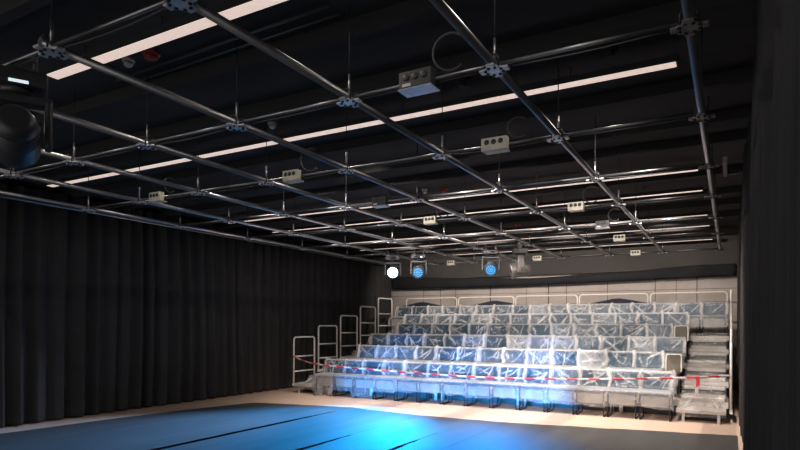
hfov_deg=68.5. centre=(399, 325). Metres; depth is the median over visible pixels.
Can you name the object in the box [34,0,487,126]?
trim
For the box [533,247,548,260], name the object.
box
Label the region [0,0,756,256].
ceiling
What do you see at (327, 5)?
conduit
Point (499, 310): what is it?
chair
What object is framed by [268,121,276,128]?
smoke detector
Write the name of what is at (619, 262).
trim
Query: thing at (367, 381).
chair
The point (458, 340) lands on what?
chair
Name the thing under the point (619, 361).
chair
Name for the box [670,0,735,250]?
pipe
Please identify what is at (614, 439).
mat
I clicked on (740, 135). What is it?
trim
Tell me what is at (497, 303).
cloth
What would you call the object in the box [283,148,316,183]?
box
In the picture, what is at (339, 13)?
conduit
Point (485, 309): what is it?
chair
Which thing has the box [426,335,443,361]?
chair
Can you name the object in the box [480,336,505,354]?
chair
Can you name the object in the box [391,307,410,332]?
chair
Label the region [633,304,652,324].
chair
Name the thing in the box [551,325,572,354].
chair
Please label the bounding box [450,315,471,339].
chair
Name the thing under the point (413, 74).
socket
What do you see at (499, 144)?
box
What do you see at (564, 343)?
chair
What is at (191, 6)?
pipe
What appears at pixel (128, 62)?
smoke detector
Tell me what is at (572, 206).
box
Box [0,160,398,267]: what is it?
pipe
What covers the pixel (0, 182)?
wall
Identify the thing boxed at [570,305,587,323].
chair
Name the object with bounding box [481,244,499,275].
lamp
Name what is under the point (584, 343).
chair
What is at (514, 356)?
chair
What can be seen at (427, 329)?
chair
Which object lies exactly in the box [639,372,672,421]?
chair
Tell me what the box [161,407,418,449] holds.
mat
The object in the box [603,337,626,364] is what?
chair
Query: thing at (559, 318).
chair
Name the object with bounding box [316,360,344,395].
chair
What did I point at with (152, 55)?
detector
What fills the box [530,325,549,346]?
chair
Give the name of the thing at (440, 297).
guard rail
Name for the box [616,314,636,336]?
chair
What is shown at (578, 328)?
chair
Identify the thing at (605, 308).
chair
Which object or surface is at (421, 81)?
box
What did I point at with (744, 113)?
trim
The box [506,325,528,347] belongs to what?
chair
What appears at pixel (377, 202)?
box
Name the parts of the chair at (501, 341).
backrest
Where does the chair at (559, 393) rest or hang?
on the floor
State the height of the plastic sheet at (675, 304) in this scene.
0.637 m
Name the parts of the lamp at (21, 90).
yoke arm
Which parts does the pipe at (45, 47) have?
clamp plate, hanger rod, clamp plate, hanger rod, clamp plate, clamp plate, clamp plate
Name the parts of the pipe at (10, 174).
clamp plate, clamp plate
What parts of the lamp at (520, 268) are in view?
yoke arm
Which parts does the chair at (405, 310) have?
panel, backrest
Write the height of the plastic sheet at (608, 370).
0.775 m
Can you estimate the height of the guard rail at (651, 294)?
1.017 m
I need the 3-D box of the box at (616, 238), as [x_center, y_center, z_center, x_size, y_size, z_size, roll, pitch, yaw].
[3.769,-1.560,9.894,0.324,0.270,0.122,0,0,29]
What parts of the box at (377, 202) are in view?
plate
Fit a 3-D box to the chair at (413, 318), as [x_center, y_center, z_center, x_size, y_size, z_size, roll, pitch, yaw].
[0.269,0.086,15.694,0.451,0.730,0.462,0,0,29]
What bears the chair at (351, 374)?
on the floor
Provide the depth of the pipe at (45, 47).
4.30 m
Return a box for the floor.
[0,386,742,449]
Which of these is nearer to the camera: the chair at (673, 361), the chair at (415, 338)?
the chair at (673, 361)
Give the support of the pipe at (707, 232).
attached to the pipe at (690, 26)
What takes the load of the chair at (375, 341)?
on the stand
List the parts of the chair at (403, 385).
panel, frame, backrest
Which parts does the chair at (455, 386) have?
frame, panel, backrest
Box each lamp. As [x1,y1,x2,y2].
[0,57,52,168]
[384,251,401,278]
[410,249,427,278]
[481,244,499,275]
[509,242,531,278]
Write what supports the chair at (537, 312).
on the stand
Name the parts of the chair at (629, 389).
panel, frame, backrest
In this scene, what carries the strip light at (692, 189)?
hanging from the ceiling
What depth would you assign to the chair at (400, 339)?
13.99 m
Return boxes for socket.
[402,74,408,80]
[411,72,416,78]
[420,70,425,76]
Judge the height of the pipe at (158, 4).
0.052 m
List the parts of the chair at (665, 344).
backrest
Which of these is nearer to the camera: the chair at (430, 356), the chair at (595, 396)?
the chair at (595, 396)
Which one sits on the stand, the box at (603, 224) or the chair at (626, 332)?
the chair at (626, 332)
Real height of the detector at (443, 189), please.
0.062 m
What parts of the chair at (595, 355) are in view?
backrest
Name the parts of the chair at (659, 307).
backrest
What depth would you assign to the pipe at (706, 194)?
7.83 m
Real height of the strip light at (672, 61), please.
0.150 m
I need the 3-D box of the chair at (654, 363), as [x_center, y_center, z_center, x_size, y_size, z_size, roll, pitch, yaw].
[4.346,0.850,10.321,0.451,0.730,0.462,0,0,29]
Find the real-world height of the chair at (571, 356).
0.730 m
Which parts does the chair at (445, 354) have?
backrest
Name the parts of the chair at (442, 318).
backrest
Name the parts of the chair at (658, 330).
backrest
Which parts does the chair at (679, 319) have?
backrest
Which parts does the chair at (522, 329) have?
backrest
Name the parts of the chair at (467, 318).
backrest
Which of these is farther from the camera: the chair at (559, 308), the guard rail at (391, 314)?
the guard rail at (391, 314)
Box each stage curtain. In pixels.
[0,183,390,427]
[737,0,799,449]
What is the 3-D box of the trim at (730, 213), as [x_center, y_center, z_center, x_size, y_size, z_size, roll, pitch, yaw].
[2.185,-2.060,12.886,10.070,0.100,0.080,0,0,29]
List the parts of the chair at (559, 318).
backrest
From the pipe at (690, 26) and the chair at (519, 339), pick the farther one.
the chair at (519, 339)
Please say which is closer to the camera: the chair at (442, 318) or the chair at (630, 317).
the chair at (630, 317)
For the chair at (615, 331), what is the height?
0.730 m
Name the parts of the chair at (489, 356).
backrest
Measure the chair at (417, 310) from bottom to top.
0.730 m
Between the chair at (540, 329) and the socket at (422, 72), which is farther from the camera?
the chair at (540, 329)
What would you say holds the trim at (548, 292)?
attached to the wall at (729, 282)
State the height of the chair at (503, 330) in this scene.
0.730 m
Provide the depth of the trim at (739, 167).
9.05 m
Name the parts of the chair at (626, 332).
backrest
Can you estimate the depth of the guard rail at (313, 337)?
13.16 m
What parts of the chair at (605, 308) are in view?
backrest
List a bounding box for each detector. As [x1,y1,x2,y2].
[121,56,134,67]
[141,48,160,61]
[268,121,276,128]
[440,187,447,192]
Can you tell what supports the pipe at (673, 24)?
attached to the pipe at (690, 26)
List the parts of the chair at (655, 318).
backrest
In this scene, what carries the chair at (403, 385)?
on the floor
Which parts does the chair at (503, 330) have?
backrest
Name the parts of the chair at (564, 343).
backrest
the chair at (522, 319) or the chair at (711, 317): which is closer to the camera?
the chair at (711, 317)
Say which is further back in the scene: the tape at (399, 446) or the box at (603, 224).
the box at (603, 224)
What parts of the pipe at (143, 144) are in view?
clamp plate, hanger rod, clamp plate, clamp plate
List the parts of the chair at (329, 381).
panel, frame, backrest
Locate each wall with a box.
[0,182,380,257]
[391,268,736,390]
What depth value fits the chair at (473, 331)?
13.96 m
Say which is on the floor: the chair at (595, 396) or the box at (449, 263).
the chair at (595, 396)
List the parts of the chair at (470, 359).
backrest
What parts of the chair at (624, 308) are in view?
backrest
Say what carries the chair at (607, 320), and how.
on the stand
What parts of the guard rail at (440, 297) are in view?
frame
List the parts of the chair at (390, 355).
backrest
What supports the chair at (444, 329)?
on the stand
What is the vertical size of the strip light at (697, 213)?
0.150 m
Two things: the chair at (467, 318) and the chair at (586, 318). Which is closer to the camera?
the chair at (586, 318)
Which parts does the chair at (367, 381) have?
panel, frame, backrest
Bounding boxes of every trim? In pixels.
[0,0,56,25]
[0,0,756,174]
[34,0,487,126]
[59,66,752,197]
[118,106,750,208]
[153,129,747,215]
[213,163,742,227]
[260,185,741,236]
[285,197,741,240]
[315,210,739,246]
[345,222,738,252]
[381,235,737,280]
[391,278,726,334]
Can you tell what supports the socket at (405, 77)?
attached to the box at (421, 81)
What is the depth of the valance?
15.25 m
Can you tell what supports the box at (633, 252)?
attached to the pipe at (707, 249)
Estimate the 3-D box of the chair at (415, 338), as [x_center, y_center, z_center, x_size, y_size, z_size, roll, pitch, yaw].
[0.289,0.586,13.629,0.451,0.730,0.462,0,0,29]
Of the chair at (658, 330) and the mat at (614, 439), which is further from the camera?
the chair at (658, 330)
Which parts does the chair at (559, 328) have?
backrest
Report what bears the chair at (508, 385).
on the floor
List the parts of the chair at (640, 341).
panel, backrest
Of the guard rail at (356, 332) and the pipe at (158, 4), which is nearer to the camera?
the pipe at (158, 4)
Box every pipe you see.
[0,0,166,67]
[0,20,682,178]
[0,149,437,265]
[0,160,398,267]
[27,71,515,260]
[33,0,564,258]
[41,92,477,263]
[89,113,696,209]
[163,0,613,256]
[181,163,704,226]
[248,193,709,238]
[303,215,712,248]
[348,231,713,256]
[402,248,716,266]
[429,0,666,253]
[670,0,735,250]
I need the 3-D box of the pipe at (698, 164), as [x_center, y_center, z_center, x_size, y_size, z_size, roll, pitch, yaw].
[-0.237,-1.484,7.120,6.982,0.052,0.028,0,0,29]
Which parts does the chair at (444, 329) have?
backrest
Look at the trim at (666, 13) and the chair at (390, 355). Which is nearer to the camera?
the trim at (666, 13)
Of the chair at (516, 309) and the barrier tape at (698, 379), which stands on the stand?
the chair at (516, 309)
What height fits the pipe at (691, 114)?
0.052 m
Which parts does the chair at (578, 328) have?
backrest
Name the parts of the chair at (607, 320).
backrest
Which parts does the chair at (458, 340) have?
backrest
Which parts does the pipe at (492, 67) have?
clamp plate, hanger rod, clamp plate, clamp plate, clamp plate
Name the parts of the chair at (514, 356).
backrest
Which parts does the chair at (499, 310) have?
backrest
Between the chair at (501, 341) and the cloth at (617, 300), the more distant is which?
the cloth at (617, 300)
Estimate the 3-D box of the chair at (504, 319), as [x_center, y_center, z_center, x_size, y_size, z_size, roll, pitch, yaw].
[2.417,0.093,14.486,0.451,0.730,0.462,0,0,29]
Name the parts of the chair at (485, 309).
backrest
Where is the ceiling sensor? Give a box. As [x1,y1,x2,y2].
[601,45,617,57]
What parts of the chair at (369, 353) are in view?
backrest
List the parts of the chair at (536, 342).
backrest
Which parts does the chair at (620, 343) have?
backrest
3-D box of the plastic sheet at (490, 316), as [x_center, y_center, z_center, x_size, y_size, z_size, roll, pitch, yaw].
[3.013,-0.010,14.144,7.078,0.644,0.567,0,0,29]
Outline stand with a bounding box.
[294,333,728,423]
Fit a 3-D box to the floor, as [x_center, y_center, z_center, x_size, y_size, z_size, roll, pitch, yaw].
[-0.730,1.530,7.721,10.070,0.100,18.750,0,0,29]
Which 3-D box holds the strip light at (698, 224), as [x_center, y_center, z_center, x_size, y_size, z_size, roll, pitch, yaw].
[2.498,-2.034,13.432,8.140,0.150,0.080,0,0,29]
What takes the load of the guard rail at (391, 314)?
attached to the stand
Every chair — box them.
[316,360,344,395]
[335,361,364,397]
[351,346,376,367]
[355,361,384,398]
[372,335,387,356]
[373,346,395,375]
[375,362,404,400]
[390,335,405,357]
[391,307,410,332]
[393,347,415,376]
[397,363,426,402]
[398,325,413,337]
[406,315,420,341]
[406,335,424,365]
[409,347,435,377]
[413,307,426,324]
[415,315,436,333]
[415,325,431,338]
[419,364,449,403]
[426,325,448,343]
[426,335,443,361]
[429,307,441,318]
[430,348,456,384]
[432,315,453,333]
[438,307,458,324]
[442,365,473,405]
[444,325,467,347]
[446,336,462,362]
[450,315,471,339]
[451,348,478,381]
[458,336,484,361]
[461,306,474,316]
[465,325,487,352]
[467,366,497,407]
[469,315,488,341]
[472,306,492,324]
[473,349,501,380]
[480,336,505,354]
[484,325,507,346]
[488,315,508,335]
[492,306,510,317]
[492,366,523,409]
[497,349,525,387]
[502,336,527,363]
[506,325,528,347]
[508,315,528,334]
[509,306,528,322]
[519,367,550,411]
[522,350,550,389]
[526,337,551,364]
[528,315,548,334]
[529,305,547,325]
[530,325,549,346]
[547,351,576,389]
[547,369,578,413]
[549,305,567,324]
[551,314,569,336]
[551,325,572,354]
[552,337,574,358]
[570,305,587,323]
[572,314,590,336]
[574,352,603,391]
[575,325,594,350]
[576,370,608,416]
[578,337,599,351]
[591,305,608,323]
[594,314,613,336]
[598,325,619,349]
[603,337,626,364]
[604,352,631,392]
[607,371,639,418]
[612,304,630,324]
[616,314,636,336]
[623,325,644,349]
[630,338,653,365]
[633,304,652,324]
[634,353,661,396]
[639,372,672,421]
[640,314,660,336]
[648,325,670,350]
[656,304,674,324]
[657,338,682,376]
[664,314,685,336]
[665,353,681,397]
[674,325,688,361]
[679,303,700,335]
[702,303,725,335]
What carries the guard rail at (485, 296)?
on the stand
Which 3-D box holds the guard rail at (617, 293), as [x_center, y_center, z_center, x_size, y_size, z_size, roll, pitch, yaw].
[5.279,-0.288,14.585,1.654,1.017,0.032,0,0,29]
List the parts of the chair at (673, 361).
frame, backrest, frame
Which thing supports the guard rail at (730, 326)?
attached to the stand
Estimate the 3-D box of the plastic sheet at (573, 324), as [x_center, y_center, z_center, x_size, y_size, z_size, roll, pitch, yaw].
[2.590,0.239,13.353,6.570,0.642,0.568,0,0,29]
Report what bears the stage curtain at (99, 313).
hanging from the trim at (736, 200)
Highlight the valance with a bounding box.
[392,263,735,288]
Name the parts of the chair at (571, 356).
backrest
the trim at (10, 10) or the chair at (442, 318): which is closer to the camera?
the trim at (10, 10)
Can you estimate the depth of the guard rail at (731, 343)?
9.00 m
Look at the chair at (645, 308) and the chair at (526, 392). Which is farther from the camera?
the chair at (645, 308)
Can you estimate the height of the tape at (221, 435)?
0.001 m
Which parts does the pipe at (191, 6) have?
clamp plate, clamp plate, hanger rod, clamp plate, clamp plate, clamp plate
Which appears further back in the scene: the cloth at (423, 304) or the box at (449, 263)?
the cloth at (423, 304)
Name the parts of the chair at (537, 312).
backrest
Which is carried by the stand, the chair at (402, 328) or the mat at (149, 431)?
the chair at (402, 328)
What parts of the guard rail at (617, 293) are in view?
frame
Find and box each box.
[149,177,173,203]
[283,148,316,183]
[371,182,398,207]
[398,31,461,97]
[423,202,447,224]
[447,253,460,265]
[481,116,524,154]
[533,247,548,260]
[568,186,596,211]
[595,208,618,229]
[613,225,633,241]
[630,241,648,255]
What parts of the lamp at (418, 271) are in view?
yoke arm, yoke arm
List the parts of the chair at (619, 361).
backrest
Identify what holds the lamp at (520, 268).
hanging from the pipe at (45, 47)
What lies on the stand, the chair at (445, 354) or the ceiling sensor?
the chair at (445, 354)
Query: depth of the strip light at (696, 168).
8.48 m
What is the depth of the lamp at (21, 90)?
3.29 m
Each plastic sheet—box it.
[311,358,676,392]
[350,344,664,371]
[358,332,685,357]
[388,301,727,323]
[388,322,673,342]
[393,311,689,332]
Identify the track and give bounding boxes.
[0,195,393,266]
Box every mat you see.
[0,402,351,449]
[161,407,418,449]
[303,415,504,449]
[442,422,609,449]
[587,428,737,449]
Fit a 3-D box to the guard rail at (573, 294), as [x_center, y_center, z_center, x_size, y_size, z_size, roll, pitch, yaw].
[3.819,-0.293,15.405,1.654,1.017,0.032,0,0,29]
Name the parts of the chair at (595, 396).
frame, panel, backrest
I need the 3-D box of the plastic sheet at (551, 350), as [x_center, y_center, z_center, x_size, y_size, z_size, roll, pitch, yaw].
[1.711,0.734,11.793,6.569,0.643,0.563,0,0,29]
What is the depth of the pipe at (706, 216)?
9.22 m
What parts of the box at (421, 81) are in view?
plate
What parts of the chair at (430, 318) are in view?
backrest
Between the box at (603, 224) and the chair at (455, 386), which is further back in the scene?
the chair at (455, 386)
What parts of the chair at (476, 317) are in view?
backrest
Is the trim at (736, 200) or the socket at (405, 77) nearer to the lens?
the socket at (405, 77)
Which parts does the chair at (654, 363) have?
backrest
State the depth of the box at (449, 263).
13.89 m
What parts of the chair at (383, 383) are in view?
frame, panel, backrest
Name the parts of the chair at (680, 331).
backrest, frame, frame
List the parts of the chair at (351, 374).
panel, frame, backrest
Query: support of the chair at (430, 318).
on the stand
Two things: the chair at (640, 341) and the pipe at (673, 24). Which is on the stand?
the chair at (640, 341)
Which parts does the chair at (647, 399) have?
panel, frame, backrest, leg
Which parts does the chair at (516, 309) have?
backrest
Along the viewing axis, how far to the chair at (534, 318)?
14.14 m
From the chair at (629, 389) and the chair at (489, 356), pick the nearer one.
the chair at (629, 389)
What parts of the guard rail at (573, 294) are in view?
frame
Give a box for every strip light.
[44,0,286,79]
[46,54,679,186]
[229,166,699,223]
[271,186,703,232]
[331,212,708,244]
[359,222,710,250]
[443,237,712,255]
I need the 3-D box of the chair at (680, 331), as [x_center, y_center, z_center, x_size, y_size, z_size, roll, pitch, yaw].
[5.577,0.354,11.683,0.270,0.730,0.462,0,0,29]
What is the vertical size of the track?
0.036 m
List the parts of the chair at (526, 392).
frame, panel, backrest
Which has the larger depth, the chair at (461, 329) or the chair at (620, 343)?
the chair at (461, 329)
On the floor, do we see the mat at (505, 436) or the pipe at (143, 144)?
the mat at (505, 436)
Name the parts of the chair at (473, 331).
backrest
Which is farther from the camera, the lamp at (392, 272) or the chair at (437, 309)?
the chair at (437, 309)
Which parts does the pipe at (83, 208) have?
clamp plate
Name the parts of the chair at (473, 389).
panel, frame, backrest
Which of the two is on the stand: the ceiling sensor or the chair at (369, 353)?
the chair at (369, 353)
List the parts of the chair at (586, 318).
backrest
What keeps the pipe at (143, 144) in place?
attached to the ceiling
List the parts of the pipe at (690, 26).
clamp plate, clamp plate, clamp plate, clamp plate, clamp plate, wall bracket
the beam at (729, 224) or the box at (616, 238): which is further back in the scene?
the beam at (729, 224)
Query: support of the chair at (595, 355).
on the stand
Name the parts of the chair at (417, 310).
backrest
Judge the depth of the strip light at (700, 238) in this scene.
14.33 m
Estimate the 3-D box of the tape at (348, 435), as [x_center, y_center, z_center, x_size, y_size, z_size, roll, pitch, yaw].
[-2.139,1.468,5.301,0.167,0.001,6.150,0,0,29]
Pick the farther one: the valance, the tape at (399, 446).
the valance
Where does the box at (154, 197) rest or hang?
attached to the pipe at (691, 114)
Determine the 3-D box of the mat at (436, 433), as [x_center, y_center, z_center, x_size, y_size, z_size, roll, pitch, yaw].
[-1.504,1.474,4.961,1.465,0.004,10.180,0,0,29]
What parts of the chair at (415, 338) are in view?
backrest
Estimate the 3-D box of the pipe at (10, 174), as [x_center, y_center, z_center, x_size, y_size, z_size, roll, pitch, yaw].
[-1.830,-1.793,9.418,0.172,0.662,11.112,0,0,29]
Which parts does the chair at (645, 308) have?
backrest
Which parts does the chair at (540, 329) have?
backrest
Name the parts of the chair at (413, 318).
backrest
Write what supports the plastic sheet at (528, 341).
on the chair at (501, 341)
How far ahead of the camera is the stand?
10.91 m
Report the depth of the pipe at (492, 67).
3.85 m
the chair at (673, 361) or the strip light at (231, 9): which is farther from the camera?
the chair at (673, 361)
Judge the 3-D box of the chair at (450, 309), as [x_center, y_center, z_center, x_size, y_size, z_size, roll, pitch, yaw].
[1.344,-0.160,16.117,0.451,0.730,0.462,0,0,29]
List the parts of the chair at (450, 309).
backrest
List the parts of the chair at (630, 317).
backrest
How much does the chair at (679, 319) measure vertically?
0.730 m
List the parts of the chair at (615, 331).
backrest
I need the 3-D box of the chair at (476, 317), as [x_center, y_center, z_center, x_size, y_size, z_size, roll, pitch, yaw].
[1.988,0.092,14.728,0.451,0.730,0.462,0,0,29]
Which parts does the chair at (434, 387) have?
frame, panel, backrest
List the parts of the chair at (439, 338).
backrest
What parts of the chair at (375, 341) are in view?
backrest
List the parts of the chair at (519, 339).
backrest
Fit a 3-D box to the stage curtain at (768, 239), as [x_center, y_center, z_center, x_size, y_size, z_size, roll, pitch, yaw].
[4.073,-0.271,6.849,0.166,3.505,15.328,0,0,29]
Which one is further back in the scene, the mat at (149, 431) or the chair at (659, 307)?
the chair at (659, 307)
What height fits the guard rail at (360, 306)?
1.098 m
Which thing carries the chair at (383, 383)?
on the floor
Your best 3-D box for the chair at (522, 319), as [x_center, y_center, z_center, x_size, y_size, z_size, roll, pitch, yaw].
[2.847,0.095,14.245,0.451,0.730,0.462,0,0,29]
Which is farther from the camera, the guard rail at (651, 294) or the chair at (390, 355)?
the guard rail at (651, 294)
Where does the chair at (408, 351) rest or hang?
on the stand
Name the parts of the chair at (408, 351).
backrest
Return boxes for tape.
[149,411,333,449]
[293,356,729,379]
[296,435,349,449]
[389,438,421,449]
[695,376,699,396]
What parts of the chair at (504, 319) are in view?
backrest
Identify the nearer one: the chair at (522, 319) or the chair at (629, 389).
the chair at (629, 389)
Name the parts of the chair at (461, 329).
backrest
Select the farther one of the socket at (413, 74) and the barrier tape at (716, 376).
the barrier tape at (716, 376)
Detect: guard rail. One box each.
[292,336,314,385]
[317,325,337,371]
[339,315,357,358]
[359,306,375,347]
[378,297,392,334]
[406,297,456,322]
[458,296,513,311]
[515,294,577,311]
[579,293,648,310]
[650,291,727,335]
[729,342,732,414]
[730,326,731,341]
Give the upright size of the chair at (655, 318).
0.730 m
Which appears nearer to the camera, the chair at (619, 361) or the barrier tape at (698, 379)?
the barrier tape at (698, 379)
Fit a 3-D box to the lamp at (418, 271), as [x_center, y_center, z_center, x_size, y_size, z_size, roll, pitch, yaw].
[0.383,-1.238,11.835,0.350,0.601,0.360,0,0,9]
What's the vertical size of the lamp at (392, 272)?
0.579 m
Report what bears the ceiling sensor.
attached to the ceiling
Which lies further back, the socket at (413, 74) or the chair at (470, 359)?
the chair at (470, 359)
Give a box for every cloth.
[399,302,445,328]
[472,301,521,324]
[588,298,649,329]
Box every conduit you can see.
[115,4,329,81]
[141,12,340,80]
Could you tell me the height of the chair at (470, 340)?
0.730 m
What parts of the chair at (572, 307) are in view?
backrest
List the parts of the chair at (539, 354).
backrest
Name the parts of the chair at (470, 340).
backrest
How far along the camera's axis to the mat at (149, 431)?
8.38 m
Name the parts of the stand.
support post, support post, support post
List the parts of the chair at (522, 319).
backrest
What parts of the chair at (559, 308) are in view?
backrest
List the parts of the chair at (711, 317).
panel, frame, backrest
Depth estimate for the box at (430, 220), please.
8.28 m
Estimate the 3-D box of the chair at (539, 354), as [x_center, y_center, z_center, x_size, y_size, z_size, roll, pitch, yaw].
[2.627,0.844,11.287,0.451,0.730,0.462,0,0,29]
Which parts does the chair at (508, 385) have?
panel, frame, backrest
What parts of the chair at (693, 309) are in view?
backrest, panel, frame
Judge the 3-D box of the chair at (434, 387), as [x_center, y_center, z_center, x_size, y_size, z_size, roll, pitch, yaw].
[0.673,1.117,11.358,0.451,0.730,0.462,0,0,29]
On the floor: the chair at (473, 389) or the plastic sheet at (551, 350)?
the chair at (473, 389)
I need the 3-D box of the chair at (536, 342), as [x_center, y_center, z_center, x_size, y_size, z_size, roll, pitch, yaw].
[2.867,0.595,12.179,0.451,0.730,0.462,0,0,29]
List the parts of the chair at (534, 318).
backrest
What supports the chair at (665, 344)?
on the stand
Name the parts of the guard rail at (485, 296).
frame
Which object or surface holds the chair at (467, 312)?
on the stand
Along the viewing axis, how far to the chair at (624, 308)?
14.07 m
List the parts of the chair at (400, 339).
backrest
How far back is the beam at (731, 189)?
10.16 m
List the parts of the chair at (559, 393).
panel, frame, backrest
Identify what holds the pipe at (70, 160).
attached to the ceiling
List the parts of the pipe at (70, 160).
clamp plate, clamp plate, clamp plate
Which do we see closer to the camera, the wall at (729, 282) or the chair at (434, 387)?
the chair at (434, 387)
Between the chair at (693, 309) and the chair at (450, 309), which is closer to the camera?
the chair at (693, 309)
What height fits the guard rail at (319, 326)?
1.098 m
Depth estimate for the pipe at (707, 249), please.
12.50 m
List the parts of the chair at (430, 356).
backrest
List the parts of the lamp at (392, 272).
yoke arm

